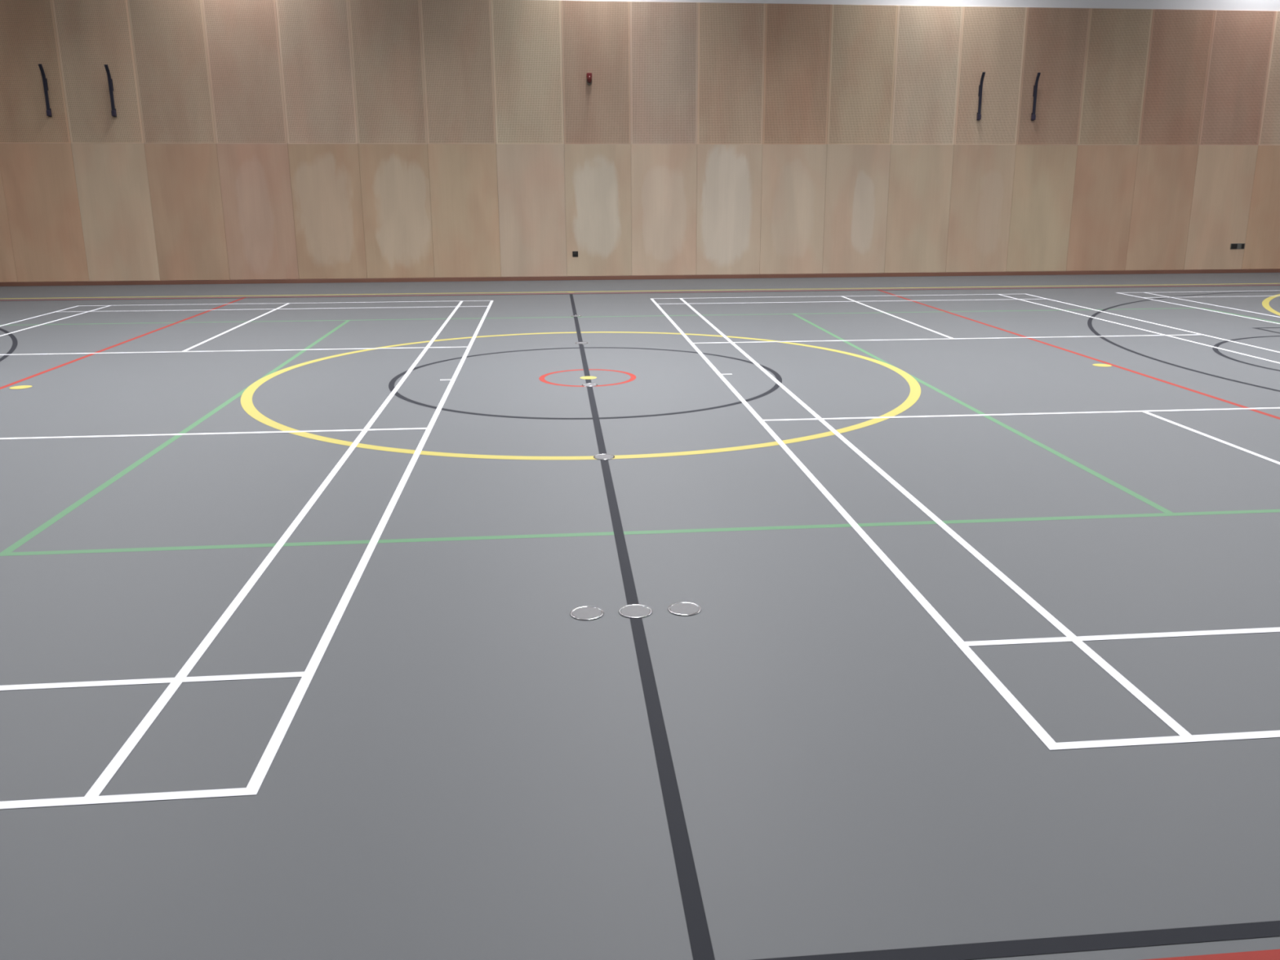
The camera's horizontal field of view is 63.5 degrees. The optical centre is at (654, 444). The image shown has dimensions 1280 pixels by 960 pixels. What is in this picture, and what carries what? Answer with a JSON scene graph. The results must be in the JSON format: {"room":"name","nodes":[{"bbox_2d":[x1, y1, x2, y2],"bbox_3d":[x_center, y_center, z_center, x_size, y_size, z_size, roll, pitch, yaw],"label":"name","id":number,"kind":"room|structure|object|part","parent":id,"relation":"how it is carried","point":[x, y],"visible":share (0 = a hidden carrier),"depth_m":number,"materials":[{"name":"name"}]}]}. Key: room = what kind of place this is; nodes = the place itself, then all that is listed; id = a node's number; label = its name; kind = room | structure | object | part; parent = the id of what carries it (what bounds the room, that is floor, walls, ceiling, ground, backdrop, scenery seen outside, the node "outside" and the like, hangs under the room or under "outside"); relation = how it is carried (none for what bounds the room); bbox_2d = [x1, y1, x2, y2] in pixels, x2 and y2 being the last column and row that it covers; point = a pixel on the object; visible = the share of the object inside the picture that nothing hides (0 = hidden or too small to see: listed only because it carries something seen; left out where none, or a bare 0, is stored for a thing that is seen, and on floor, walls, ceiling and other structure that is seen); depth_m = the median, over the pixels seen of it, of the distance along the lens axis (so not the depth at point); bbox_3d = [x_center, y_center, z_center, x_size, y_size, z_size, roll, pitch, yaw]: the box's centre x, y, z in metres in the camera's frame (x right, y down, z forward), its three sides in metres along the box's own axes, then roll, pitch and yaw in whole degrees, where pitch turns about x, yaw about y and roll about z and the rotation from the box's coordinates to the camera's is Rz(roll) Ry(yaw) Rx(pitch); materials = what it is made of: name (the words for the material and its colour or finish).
{"room":"sports hall","nodes":[
{"label":"sports hall","id":0,"kind":"room"},
{"bbox_2d":[0,272,1279,959],"bbox_3d":[-0.648,-0.532,9.651,34.570,0.200,20.700,-1,14,-5],"label":"floor","id":1,"kind":"structure","parent":0,"point":[466,768],"depth_m":4.21,"materials":[{"name":"grey plastic"}]},
{"bbox_2d":[0,300,493,808],"bbox_3d":[-4.887,-0.523,9.237,6.140,0.001,13.440,-1,14,-5],"label":"court","id":2,"kind":"object","parent":1,"relation":"on","point":[92,797],"visible":1,"depth_m":3.82,"materials":[{"name":"white paint"}]},
{"bbox_2d":[569,606,604,620],"bbox_3d":[-0.282,0.702,4.324,0.141,0.003,0.141,-1,14,-5],"label":"socket","id":3,"kind":"object","parent":1,"relation":"on","point":[585,613],"visible":1,"depth_m":4.32,"materials":[{"name":"silver metal"}]},
{"bbox_2d":[582,383,597,386],"bbox_3d":[-0.579,-0.536,9.243,0.141,0.003,0.141,-1,14,-5],"label":"socket","id":4,"kind":"object","parent":1,"relation":"on","point":[584,384],"visible":1,"depth_m":9.24,"materials":[{"name":"grey metal"}]},
{"bbox_2d":[593,453,614,459],"bbox_3d":[-0.332,0.078,6.803,0.141,0.003,0.141,-1,14,-5],"label":"socket","id":5,"kind":"object","parent":1,"relation":"on","point":[601,456],"visible":1,"depth_m":6.80,"materials":[{"name":"grey metal"}]},
{"bbox_3d":[-0.332,0.078,6.803,0.123,0.002,0.123,12,19,41],"label":"lid","id":6,"kind":"part","parent":5,"relation":"part of","materials":[{"name":"grey metal"}]},
{"bbox_2d":[618,604,652,617],"bbox_3d":[-0.080,0.697,4.341,0.141,0.003,0.141,-1,14,-5],"label":"socket","id":7,"kind":"object","parent":1,"relation":"on","point":[635,611],"visible":1,"depth_m":4.34,"materials":[{"name":"grey metal"}]},
{"bbox_2d":[0,285,1279,959],"bbox_3d":[-0.625,-0.634,9.643,28.200,0.001,15.150,-1,14,-5],"label":"court","id":8,"kind":"object","parent":1,"relation":"on","point":[701,947],"visible":1,"depth_m":2.71,"materials":[{"name":"grey paint"}]},
{"bbox_2d":[0,307,1279,555],"bbox_3d":[-0.626,-0.638,9.663,18.000,0.001,9.050,-1,14,-5],"label":"court","id":9,"kind":"object","parent":1,"relation":"on","point":[7,552],"visible":1,"depth_m":5.56,"materials":[{"name":"green paint"}]},
{"bbox_2d":[0,283,1279,459],"bbox_3d":[-0.624,-0.633,9.638,30.390,0.001,15.930,-1,14,-5],"label":"court marking lines","id":10,"kind":"object","parent":1,"relation":"on","point":[246,403],"visible":1,"depth_m":8.46,"materials":[{"name":"yellow paint"}]},
{"bbox_2d":[8,385,31,389],"bbox_3d":[-5.633,-0.513,9.200,0.176,0.001,0.176,-1,14,-5],"label":"floor marking","id":11,"kind":"object","parent":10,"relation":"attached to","point":[20,386],"depth_m":9.19,"materials":[{"name":"yellow paint"}]},
{"bbox_2d":[580,376,596,379],"bbox_3d":[-0.614,-0.623,9.595,0.156,0.001,0.156,-1,14,-5],"label":"floor marking","id":12,"kind":"object","parent":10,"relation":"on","point":[583,377],"depth_m":9.60,"materials":[{"name":"yellow paint"}]},
{"bbox_2d":[1092,364,1111,366],"bbox_3d":[4.409,-0.785,10.196,0.176,0.001,0.176,-1,14,-5],"label":"floor marking","id":13,"kind":"object","parent":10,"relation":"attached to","point":[1098,365],"depth_m":10.19,"materials":[{"name":"yellow paint"}]},
{"bbox_2d":[0,284,1279,959],"bbox_3d":[-0.625,-0.635,9.651,30.500,0.001,15.345,-1,14,-5],"label":"court","id":14,"kind":"object","parent":1,"relation":"on","point":[1272,954],"visible":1,"depth_m":9.61,"materials":[{"name":"red paint"}]},
{"bbox_2d":[667,601,701,615],"bbox_3d":[0.126,0.691,4.365,0.141,0.003,0.141,-1,14,-5],"label":"socket","id":15,"kind":"object","parent":1,"relation":"on","point":[684,608],"visible":1,"depth_m":4.36,"materials":[{"name":"grey metal"}]},
{"bbox_2d":[650,293,1279,750],"bbox_3d":[3.645,-0.746,10.050,6.140,0.001,13.440,-1,14,-5],"label":"court","id":16,"kind":"object","parent":1,"relation":"on","point":[1184,736],"visible":1,"depth_m":4.32,"materials":[{"name":"white paint"}]},
{"bbox_2d":[1115,290,1279,324],"bbox_3d":[11.268,-0.945,10.777,6.140,0.001,13.440,-1,14,-5],"label":"court","id":17,"kind":"object","parent":1,"relation":"on","point":[1243,291],"visible":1,"depth_m":16.11,"materials":[{"name":"white paint"}]},
{"bbox_2d":[0,0,1279,282],"bbox_3d":[-1.662,-6.387,18.684,34.570,6.750,0.222,-1,14,-5],"label":"wall","id":18,"kind":"structure","parent":0,"point":[246,140],"depth_m":18.89,"materials":[{"name":"beige wood"}]},
{"bbox_2d":[38,63,52,116],"bbox_3d":[-10.422,-6.057,17.695,0.064,0.849,0.133,-1,14,-5],"label":"wall bracket","id":19,"kind":"object","parent":18,"relation":"attached to","point":[48,110],"visible":1,"depth_m":17.72,"materials":[{"name":"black metal"}]},
{"bbox_2d":[104,64,116,116],"bbox_3d":[-9.357,-6.085,17.797,0.064,0.849,0.133,-1,14,-5],"label":"wall bracket","id":20,"kind":"object","parent":18,"relation":"attached to","point":[113,113],"visible":1,"depth_m":17.82,"materials":[{"name":"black metal"}]},
{"bbox_2d":[572,251,577,257],"bbox_3d":[-1.478,-3.556,19.288,0.104,0.104,0.023,-1,14,-5],"label":"wall socket","id":21,"kind":"object","parent":18,"relation":"attached to","point":[575,254],"visible":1,"depth_m":19.29,"materials":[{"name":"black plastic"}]},
{"bbox_2d":[586,72,591,84],"bbox_3d":[-1.168,-6.554,18.536,0.096,0.210,0.088,-1,14,-5],"label":"fire alarm sounder","id":22,"kind":"object","parent":18,"relation":"attached to","point":[588,74],"visible":1,"depth_m":18.51,"materials":[{"name":"red plastic"}]},
{"bbox_2d":[0,268,1279,286],"bbox_3d":[-1.644,-3.120,19.395,34.170,0.068,0.040,-1,14,-5],"label":"baseboard","id":23,"kind":"structure","parent":18,"relation":"attached to","point":[1201,271],"depth_m":19.47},
{"bbox_2d":[976,71,985,120],"bbox_3d":[6.078,-6.488,19.268,0.064,0.849,0.133,-1,14,-5],"label":"wall bracket","id":24,"kind":"object","parent":18,"relation":"attached to","point":[980,86],"visible":1,"depth_m":19.29,"materials":[{"name":"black metal"}]},
{"bbox_2d":[1031,72,1040,120],"bbox_3d":[7.136,-6.515,19.369,0.064,0.849,0.133,-1,14,-5],"label":"wall bracket","id":25,"kind":"object","parent":18,"relation":"attached to","point":[1035,87],"visible":1,"depth_m":19.40,"materials":[{"name":"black metal"}]},
{"bbox_2d":[1230,243,1244,248],"bbox_3d":[11.553,-3.941,20.519,0.299,0.098,0.024,-1,14,-5],"label":"wall socket","id":26,"kind":"object","parent":18,"relation":"attached to","point":[1233,246],"visible":1,"depth_m":20.51,"materials":[{"name":"grey plastic"}]},
{"bbox_2d":[1231,244,1237,248],"bbox_3d":[11.488,-3.935,20.510,0.120,0.096,0.016,-1,14,-5],"label":"outlet","id":27,"kind":"object","parent":26,"relation":"attached to","point":[1233,246],"depth_m":20.51,"materials":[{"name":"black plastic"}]}
]}

